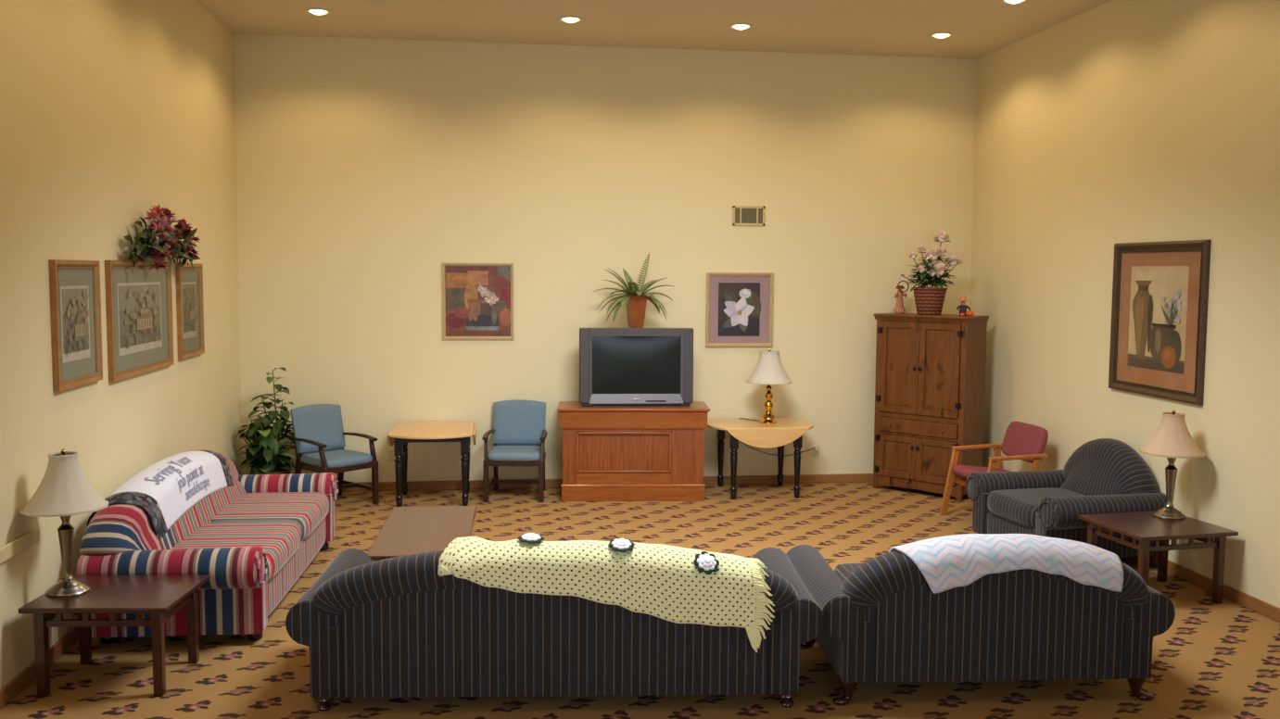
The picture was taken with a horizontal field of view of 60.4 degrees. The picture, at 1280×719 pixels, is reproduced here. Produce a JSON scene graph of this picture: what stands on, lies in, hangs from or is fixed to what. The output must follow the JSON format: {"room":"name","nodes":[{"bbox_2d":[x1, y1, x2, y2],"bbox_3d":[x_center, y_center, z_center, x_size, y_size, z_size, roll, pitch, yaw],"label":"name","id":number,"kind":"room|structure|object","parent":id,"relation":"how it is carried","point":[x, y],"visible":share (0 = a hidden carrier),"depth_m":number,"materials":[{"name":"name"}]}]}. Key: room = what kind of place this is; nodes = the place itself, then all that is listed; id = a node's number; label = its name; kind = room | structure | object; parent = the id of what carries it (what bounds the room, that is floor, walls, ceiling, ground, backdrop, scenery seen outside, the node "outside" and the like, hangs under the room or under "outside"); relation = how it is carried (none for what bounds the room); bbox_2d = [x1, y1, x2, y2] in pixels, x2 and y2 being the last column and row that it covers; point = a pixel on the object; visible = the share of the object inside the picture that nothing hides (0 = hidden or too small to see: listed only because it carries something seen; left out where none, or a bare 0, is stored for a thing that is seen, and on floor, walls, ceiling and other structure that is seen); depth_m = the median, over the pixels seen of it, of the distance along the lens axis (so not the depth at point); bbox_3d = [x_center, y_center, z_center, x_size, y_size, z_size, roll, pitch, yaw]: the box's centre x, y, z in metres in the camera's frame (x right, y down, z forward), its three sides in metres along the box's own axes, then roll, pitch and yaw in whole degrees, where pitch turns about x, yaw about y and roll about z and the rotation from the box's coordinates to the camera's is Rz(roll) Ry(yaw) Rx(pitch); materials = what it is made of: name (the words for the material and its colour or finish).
{"room":"care facility","nodes":[
{"label":"care facility","id":0,"kind":"room"},
{"bbox_2d":[0,0,242,689],"bbox_3d":[-3.147,-0.370,4.261,0.200,4.408,12.800,0,5,-7],"label":"wall","id":1,"kind":"structure","parent":0,"point":[111,110],"depth_m":6.91,"materials":[{"name":"beige paint"}]},
{"bbox_2d":[0,527,39,564],"bbox_3d":[-2.731,1.259,2.000,0.032,0.075,7.920,0,5,-7],"label":"trim","id":2,"kind":"structure","parent":1,"relation":"attached to","point":[25,541],"depth_m":5.66,"materials":[{"name":"beige wood"}]},
{"bbox_2d":[0,627,79,709],"bbox_3d":[-3.055,1.781,4.449,0.016,0.090,12.780,0,5,-7],"label":"baseboard","id":3,"kind":"structure","parent":1,"relation":"attached to","point":[28,675],"depth_m":5.83,"materials":[{"name":"brown wood"}]},
{"bbox_2d":[48,259,102,392],"bbox_3d":[-3.315,-0.215,6.488,0.036,0.738,0.690,0,5,-7],"label":"framed picture","id":4,"kind":"object","parent":1,"relation":"attached to","point":[74,285],"visible":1,"depth_m":6.46,"materials":[{"name":"oak wood"},{"name":"paper"},{"name":"glass"}]},
{"bbox_2d":[60,285,90,363],"bbox_3d":[-3.312,-0.215,6.488,0.025,0.438,0.438,0,5,-7],"label":"print","id":5,"kind":"object","parent":4,"relation":"attached to","point":[75,302],"depth_m":6.46},
{"bbox_2d":[104,260,174,381],"bbox_3d":[-3.470,-0.297,7.675,0.036,0.778,1.320,0,5,-7],"label":"framed picture","id":6,"kind":"object","parent":1,"relation":"attached to","point":[139,298],"visible":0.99,"depth_m":7.58,"materials":[{"name":"oak wood"},{"name":"paper"},{"name":"glass"}]},
{"bbox_2d":[116,281,162,355],"bbox_3d":[-3.467,-0.297,7.676,0.025,0.478,0.930,0,5,-7],"label":"print","id":7,"kind":"object","parent":6,"relation":"attached to","point":[139,304],"depth_m":7.61},
{"bbox_2d":[123,203,200,271],"bbox_3d":[-3.382,-0.862,7.871,0.251,0.484,1.468,0,5,-7],"label":"swag","id":8,"kind":"object","parent":1,"relation":"attached to","point":[161,235],"visible":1,"depth_m":7.70,"materials":[{"name":"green plant"}]},
{"bbox_2d":[175,263,204,359],"bbox_3d":[-3.627,-0.400,8.886,0.036,0.747,0.660,0,5,-7],"label":"framed picture","id":9,"kind":"object","parent":1,"relation":"attached to","point":[189,284],"visible":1,"depth_m":8.88,"materials":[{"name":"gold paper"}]},
{"bbox_2d":[181,281,197,339],"bbox_3d":[-3.625,-0.400,8.886,0.025,0.447,0.415,0,5,-7],"label":"print","id":10,"kind":"object","parent":9,"relation":"attached to","point":[189,293],"depth_m":8.87},
{"bbox_2d":[232,34,977,482],"bbox_3d":[-0.212,-0.907,11.176,7.806,4.408,0.200,0,5,-7],"label":"wall","id":11,"kind":"structure","parent":0,"point":[365,167],"depth_m":10.99,"materials":[{"name":"beige paint"}]},
{"bbox_2d":[388,448,395,460],"bbox_3d":[-2.462,0.942,10.929,0.075,0.120,0.008,0,5,-7],"label":"wall outlet","id":12,"kind":"object","parent":11,"relation":"attached to","point":[391,456],"visible":0.67,"depth_m":10.93,"materials":[{"name":"beige plastic"}]},
{"bbox_2d":[442,263,513,339],"bbox_3d":[-1.603,-0.578,10.907,0.700,0.755,0.024,0,5,-7],"label":"framed picture","id":13,"kind":"object","parent":11,"relation":"attached to","point":[477,298],"visible":1,"depth_m":10.91,"materials":[{"name":"painted canvas"},{"name":"light wood"}]},
{"bbox_2d":[342,473,873,492],"bbox_3d":[-0.213,1.254,11.243,7.366,0.090,0.016,0,5,-7],"label":"baseboard","id":14,"kind":"structure","parent":11,"relation":"attached to","point":[845,477],"depth_m":11.16,"materials":[{"name":"brown wood"}]},
{"bbox_2d":[705,272,773,346],"bbox_3d":[1.019,-0.509,11.253,0.700,0.755,0.026,0,5,-7],"label":"framed picture","id":15,"kind":"object","parent":11,"relation":"attached to","point":[739,306],"visible":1,"depth_m":11.26,"materials":[{"name":"light wood"},{"name":"paper"},{"name":"glass"}]},
{"bbox_2d":[718,282,760,336],"bbox_3d":[1.021,-0.512,11.255,0.449,0.545,0.005,0,5,-7],"label":"print","id":16,"kind":"object","parent":15,"relation":"attached to","point":[739,303],"depth_m":11.26},
{"bbox_2d":[732,205,765,226],"bbox_3d":[1.107,-1.462,11.195,0.340,0.202,0.012,0,5,-7],"label":"air vent","id":17,"kind":"object","parent":11,"relation":"in","point":[741,215],"visible":1,"depth_m":11.19,"materials":[{"name":"metal"}]},
{"bbox_2d":[811,445,819,457],"bbox_3d":[1.837,0.964,11.474,0.075,0.120,0.040,0,5,-7],"label":"wall outlet","id":18,"kind":"object","parent":11,"relation":"attached to","point":[815,451],"visible":1,"depth_m":11.49,"materials":[{"name":"beige plastic"}]},
{"bbox_2d":[0,481,1279,718],"bbox_3d":[0.609,1.864,4.933,7.806,0.100,13.200,0,5,-7],"label":"floor","id":19,"kind":"structure","parent":0,"point":[1222,661],"depth_m":6.18,"materials":[{"name":"carpet"}]},
{"bbox_2d":[18,574,209,697],"bbox_3d":[-2.779,1.472,5.886,0.740,0.480,0.620,0,5,-2],"label":"end table","id":20,"kind":"object","parent":19,"relation":"on","point":[161,596],"visible":0.94,"depth_m":5.68,"materials":[{"name":"brown wood"}]},
{"bbox_2d":[20,448,108,637],"bbox_3d":[-3.044,1.024,5.898,0.419,1.129,0.564,0,5,-7],"label":"table lamp","id":21,"kind":"object","parent":20,"relation":"on","point":[64,491],"visible":0.99,"depth_m":5.73,"materials":[{"name":"fabric"},{"name":"brushed pewter"},{"name":"polished brass"}]},
{"bbox_2d":[76,453,338,644],"bbox_3d":[-2.806,1.135,7.512,1.026,0.890,2.603,0,5,-5],"label":"striped sofa","id":22,"kind":"object","parent":19,"relation":"on","point":[254,538],"visible":0.84,"depth_m":6.56,"materials":[{"name":"red fabric"}]},
{"bbox_2d":[86,450,233,540],"bbox_3d":[-3.151,0.861,7.347,0.375,0.353,1.780,0,5,-5],"label":"throw","id":23,"kind":"object","parent":22,"relation":"on","point":[167,488],"visible":0.91,"depth_m":7.11,"materials":[{"name":"white fabric"}]},
{"bbox_2d":[170,522,301,582],"bbox_3d":[-2.611,1.233,7.022,0.730,0.195,1.019,0,5,-5],"label":"seat cushion","id":24,"kind":"object","parent":22,"relation":"on","point":[280,542],"depth_m":7.03,"materials":[{"name":"red fabric"}]},
{"bbox_2d":[210,492,329,542],"bbox_3d":[-2.707,1.150,8.040,0.730,0.195,1.019,0,5,-5],"label":"seat cushion","id":25,"kind":"object","parent":22,"relation":"on","point":[309,511],"depth_m":7.91,"materials":[{"name":"red fabric"}]},
{"bbox_2d":[234,367,295,474],"bbox_3d":[-3.506,0.707,10.342,0.617,1.276,0.803,0,5,-7],"label":"potted plant","id":26,"kind":"object","parent":19,"relation":"on","point":[265,455],"visible":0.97,"depth_m":10.27,"materials":[{"name":"green plant"}]},
{"bbox_2d":[290,404,379,504],"bbox_3d":[-2.876,0.900,10.318,0.634,0.912,0.610,4,6,41],"label":"wooden armchair","id":27,"kind":"object","parent":19,"relation":"on","point":[318,428],"visible":0.94,"depth_m":10.33,"materials":[{"name":"brown wood"}]},
{"bbox_2d":[367,506,476,561],"bbox_3d":[-1.472,1.373,7.596,0.620,0.420,1.440,0,5,-6],"label":"coffee table","id":28,"kind":"object","parent":19,"relation":"on","point":[406,530],"visible":0.57,"depth_m":7.53,"materials":[{"name":"brown laminate"}]},
{"bbox_2d":[387,420,476,506],"bbox_3d":[-1.958,1.001,10.457,0.794,0.695,1.060,0,5,-7],"label":"table","id":29,"kind":"object","parent":19,"relation":"on","point":[399,435],"visible":0.99,"depth_m":10.18,"materials":[{"name":"brown wood"}]},
{"bbox_2d":[481,399,547,502],"bbox_3d":[-1.199,0.880,10.719,0.610,0.912,0.634,0,5,0],"label":"wooden armchair","id":30,"kind":"object","parent":19,"relation":"on","point":[519,432],"visible":1,"depth_m":10.88,"materials":[{"name":"brown wood"}]},
{"bbox_2d":[285,545,823,711],"bbox_3d":[-0.430,1.311,5.936,2.683,0.825,1.026,0,5,-2],"label":"sofa","id":31,"kind":"object","parent":19,"relation":"on","point":[391,627],"visible":0.67,"depth_m":5.45,"materials":[{"name":"fabric"}]},
{"bbox_2d":[437,532,774,652],"bbox_3d":[-0.165,1.149,5.552,1.651,0.565,0.394,0,5,-2],"label":"crocheted blanket","id":32,"kind":"object","parent":31,"relation":"on","point":[706,563],"visible":0.98,"depth_m":5.41,"materials":[{"name":"yellow fabric"}]},
{"bbox_2d":[520,532,541,541],"bbox_3d":[-0.544,0.883,5.492,0.098,0.032,0.098,0,5,-2],"label":"flower","id":33,"kind":"object","parent":32,"relation":"on","point":[529,537],"depth_m":5.47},
{"bbox_2d":[611,538,631,549],"bbox_3d":[-0.092,0.915,5.462,0.098,0.040,0.095,0,5,-2],"label":"flower","id":34,"kind":"object","parent":32,"relation":"on","point":[618,543],"depth_m":5.44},
{"bbox_2d":[697,553,716,570],"bbox_3d":[0.329,0.999,5.423,0.098,0.069,0.077,0,5,-2],"label":"flower","id":35,"kind":"object","parent":32,"relation":"on","point":[705,562],"depth_m":5.41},
{"bbox_2d":[557,401,709,501],"bbox_3d":[-0.074,0.889,10.757,1.451,0.896,0.600,0,5,-2],"label":"console","id":36,"kind":"object","parent":19,"relation":"on","point":[654,452],"visible":1,"depth_m":10.51,"materials":[{"name":"brown wood"}]},
{"bbox_2d":[579,328,693,406],"bbox_3d":[-0.055,0.056,10.815,1.100,0.752,0.510,0,5,-5],"label":"television","id":37,"kind":"object","parent":36,"relation":"on","point":[618,366],"visible":1,"depth_m":10.59,"materials":[{"name":"plastic"}]},
{"bbox_2d":[579,328,589,403],"bbox_3d":[-0.534,0.059,10.568,0.100,0.724,0.090,0,5,-5],"label":"speaker grille","id":38,"kind":"object","parent":37,"relation":"attached to","point":[584,333],"depth_m":10.52,"materials":[{"name":"plastic"}]},
{"bbox_2d":[593,251,673,328],"bbox_3d":[-0.059,-0.680,10.664,0.807,0.743,0.440,0,5,-1],"label":"potted fern","id":39,"kind":"object","parent":37,"relation":"on","point":[635,299],"visible":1,"depth_m":10.66,"materials":[{"name":"plant"}]},
{"bbox_2d":[625,295,647,328],"bbox_3d":[-0.039,-0.468,10.728,0.188,0.310,0.188,-1,5,-15],"label":"pot","id":40,"kind":"object","parent":39,"relation":"on","point":[636,305],"depth_m":10.66,"materials":[{"name":"orange ceramic"}]},
{"bbox_2d":[683,328,693,403],"bbox_3d":[0.462,0.058,10.662,0.100,0.724,0.090,0,5,-5],"label":"speaker grille","id":41,"kind":"object","parent":37,"relation":"attached to","point":[688,333],"depth_m":10.62,"materials":[{"name":"plastic"}]},
{"bbox_2d":[707,418,813,499],"bbox_3d":[1.178,0.979,10.980,1.090,0.700,0.754,0,5,-7],"label":"table","id":42,"kind":"object","parent":19,"relation":"on","point":[756,434],"visible":0.97,"depth_m":10.66,"materials":[{"name":"brown wood"}]},
{"bbox_2d":[739,348,814,456],"bbox_3d":[1.444,0.456,11.068,0.860,1.158,0.644,0,5,-7],"label":"table lamp","id":43,"kind":"object","parent":42,"relation":"on","point":[768,370],"visible":0.98,"depth_m":10.82,"materials":[{"name":"beige fabric"}]},
{"bbox_2d":[873,312,988,502],"bbox_3d":[2.878,0.446,11.009,1.015,1.791,0.486,5,6,42],"label":"armoire","id":44,"kind":"object","parent":19,"relation":"on","point":[930,384],"visible":0.97,"depth_m":10.80,"materials":[{"name":"brown wood"}]},
{"bbox_2d":[893,280,909,314],"bbox_3d":[2.638,-0.634,11.157,0.141,0.335,0.134,0,5,-7],"label":"figurine","id":45,"kind":"object","parent":44,"relation":"on","point":[899,309],"visible":1,"depth_m":11.13,"materials":[{"name":"ceramic"}]},
{"bbox_2d":[899,230,962,315],"bbox_3d":[2.887,-0.863,10.896,0.503,0.838,0.489,3,5,32],"label":"flower basket","id":46,"kind":"object","parent":44,"relation":"on","point":[930,300],"visible":1,"depth_m":10.83,"materials":[{"name":"brown wicker"}]},
{"bbox_2d":[912,287,947,315],"bbox_3d":[2.878,-0.580,10.941,0.340,0.266,0.340,0,5,-7],"label":"basket","id":47,"kind":"object","parent":46,"relation":"attached to","point":[928,300],"depth_m":10.83,"materials":[{"name":"brown wicker"}]},
{"bbox_2d":[874,312,988,319],"bbox_3d":[2.890,-0.433,10.944,1.015,0.028,0.470,5,6,42],"label":"cabinet top","id":48,"kind":"object","parent":44,"relation":"attached to","point":[878,316],"depth_m":10.79,"materials":[{"name":"brown wood"}]},
{"bbox_2d":[955,295,974,316],"bbox_3d":[3.143,-0.524,10.699,0.172,0.197,0.173,0,5,-7],"label":"figurine","id":49,"kind":"object","parent":44,"relation":"on","point":[963,311],"visible":1,"depth_m":10.67,"materials":[{"name":"fabric"}]},
{"bbox_2d":[785,544,1175,705],"bbox_3d":[1.800,1.312,6.091,1.863,0.850,1.046,0,5,-3],"label":"loveseat","id":50,"kind":"object","parent":19,"relation":"on","point":[883,622],"visible":0.76,"depth_m":5.60,"materials":[{"name":"fabric"}]},
{"bbox_2d":[834,563,861,581],"bbox_3d":[1.464,1.327,6.221,0.649,0.195,0.750,0,5,-3],"label":"seat cushion","id":51,"kind":"object","parent":50,"relation":"on","point":[842,571],"depth_m":6.40,"materials":[{"name":"fabric"}]},
{"bbox_2d":[888,533,1123,594],"bbox_3d":[1.882,1.033,5.689,1.155,0.271,0.346,0,5,-3],"label":"knitted blanket","id":52,"kind":"object","parent":50,"relation":"on","point":[946,563],"visible":0.94,"depth_m":5.54,"materials":[{"name":"white fabric"}]},
{"bbox_2d":[939,421,1048,515],"bbox_3d":[3.161,1.010,9.789,0.720,0.868,0.650,-1,5,-14],"label":"armchair","id":53,"kind":"object","parent":19,"relation":"on","point":[1026,442],"visible":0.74,"depth_m":9.83,"materials":[{"name":"red fabric"}]},
{"bbox_2d":[965,438,1165,560],"bbox_3d":[3.307,1.082,8.580,1.016,0.910,1.243,-1,5,-14],"label":"armchair","id":54,"kind":"object","parent":19,"relation":"on","point":[1102,475],"visible":0.78,"depth_m":8.42,"materials":[{"name":"fabric"}]},
{"bbox_2d":[988,487,1084,529],"bbox_3d":[3.163,1.151,8.549,0.720,0.195,0.684,-1,5,-14],"label":"seat cushion","id":55,"kind":"object","parent":54,"relation":"on","point":[1015,508],"depth_m":8.52,"materials":[{"name":"fabric"}]},
{"bbox_2d":[1077,510,1238,604],"bbox_3d":[3.534,1.371,7.570,0.740,0.500,0.680,-1,5,-14],"label":"end table","id":56,"kind":"object","parent":19,"relation":"on","point":[1143,526],"visible":0.92,"depth_m":7.38,"materials":[{"name":"brown wood"}]},
{"bbox_2d":[1139,409,1205,519],"bbox_3d":[3.732,0.729,7.730,0.423,0.757,0.423,0,5,-7],"label":"table lamp","id":57,"kind":"object","parent":56,"relation":"on","point":[1172,439],"visible":1,"depth_m":7.65,"materials":[{"name":"beige fabric"}]},
{"bbox_2d":[195,0,1111,59],"bbox_3d":[0.641,-2.630,4.570,7.806,0.100,13.200,0,5,-7],"label":"ceiling","id":58,"kind":"structure","parent":0,"point":[893,28],"depth_m":9.78,"materials":[{"name":"paint"}]},
{"bbox_2d":[304,8,331,14],"bbox_3d":[-2.765,-2.981,9.460,0.216,0.032,0.216,0,5,-7],"label":"recessed light","id":59,"kind":"object","parent":58,"relation":"in","point":[317,11],"visible":1,"depth_m":9.42,"materials":[{"name":"white glass"}]},
{"bbox_2d":[557,15,582,23],"bbox_3d":[-0.611,-2.984,9.690,0.216,0.032,0.216,0,5,-7],"label":"recessed light","id":60,"kind":"object","parent":58,"relation":"in","point":[567,19],"visible":1,"depth_m":9.65,"materials":[{"name":"white glass"}]},
{"bbox_2d":[728,23,752,29],"bbox_3d":[0.908,-2.992,9.917,0.216,0.032,0.216,0,5,-7],"label":"recessed light","id":61,"kind":"object","parent":58,"relation":"in","point":[738,26],"visible":1,"depth_m":9.88,"materials":[{"name":"white glass"}]},
{"bbox_2d":[929,32,953,38],"bbox_3d":[2.799,-3.003,10.223,0.216,0.032,0.216,0,5,-7],"label":"recessed light","id":62,"kind":"object","parent":58,"relation":"in","point":[936,34],"visible":1,"depth_m":10.18,"materials":[{"name":"white glass"}]},
{"bbox_2d":[1001,0,1026,3],"bbox_3d":[3.026,-2.893,8.886,0.216,0.032,0.216,0,5,-7],"label":"recessed light","id":63,"kind":"object","parent":58,"relation":"in","point":[1003,1],"visible":1,"depth_m":8.88,"materials":[{"name":"white glass"}]},
{"bbox_2d":[969,0,1279,608],"bbox_3d":[4.396,-0.395,5.241,0.200,4.408,12.800,0,5,-7],"label":"wall","id":64,"kind":"structure","parent":0,"point":[1109,123],"depth_m":8.53,"materials":[{"name":"beige paint"}]},
{"bbox_2d":[1108,240,1211,405],"bbox_3d":[3.878,-0.301,8.284,0.042,1.165,1.165,0,5,-7],"label":"framed picture","id":65,"kind":"object","parent":64,"relation":"attached to","point":[1160,289],"visible":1,"depth_m":8.22,"materials":[{"name":"carved wood"},{"name":"glass"},{"name":"paper"}]},
{"bbox_2d":[1127,266,1189,374],"bbox_3d":[3.884,-0.311,8.284,0.012,0.780,0.720,0,5,-7],"label":"print","id":66,"kind":"object","parent":65,"relation":"attached to","point":[1158,312],"depth_m":8.26},
{"bbox_2d":[1134,555,1279,622],"bbox_3d":[4.273,1.757,5.401,0.016,0.090,12.780,0,5,-7],"label":"baseboard","id":67,"kind":"structure","parent":64,"relation":"attached to","point":[1248,601],"depth_m":7.47,"materials":[{"name":"brown wood"}]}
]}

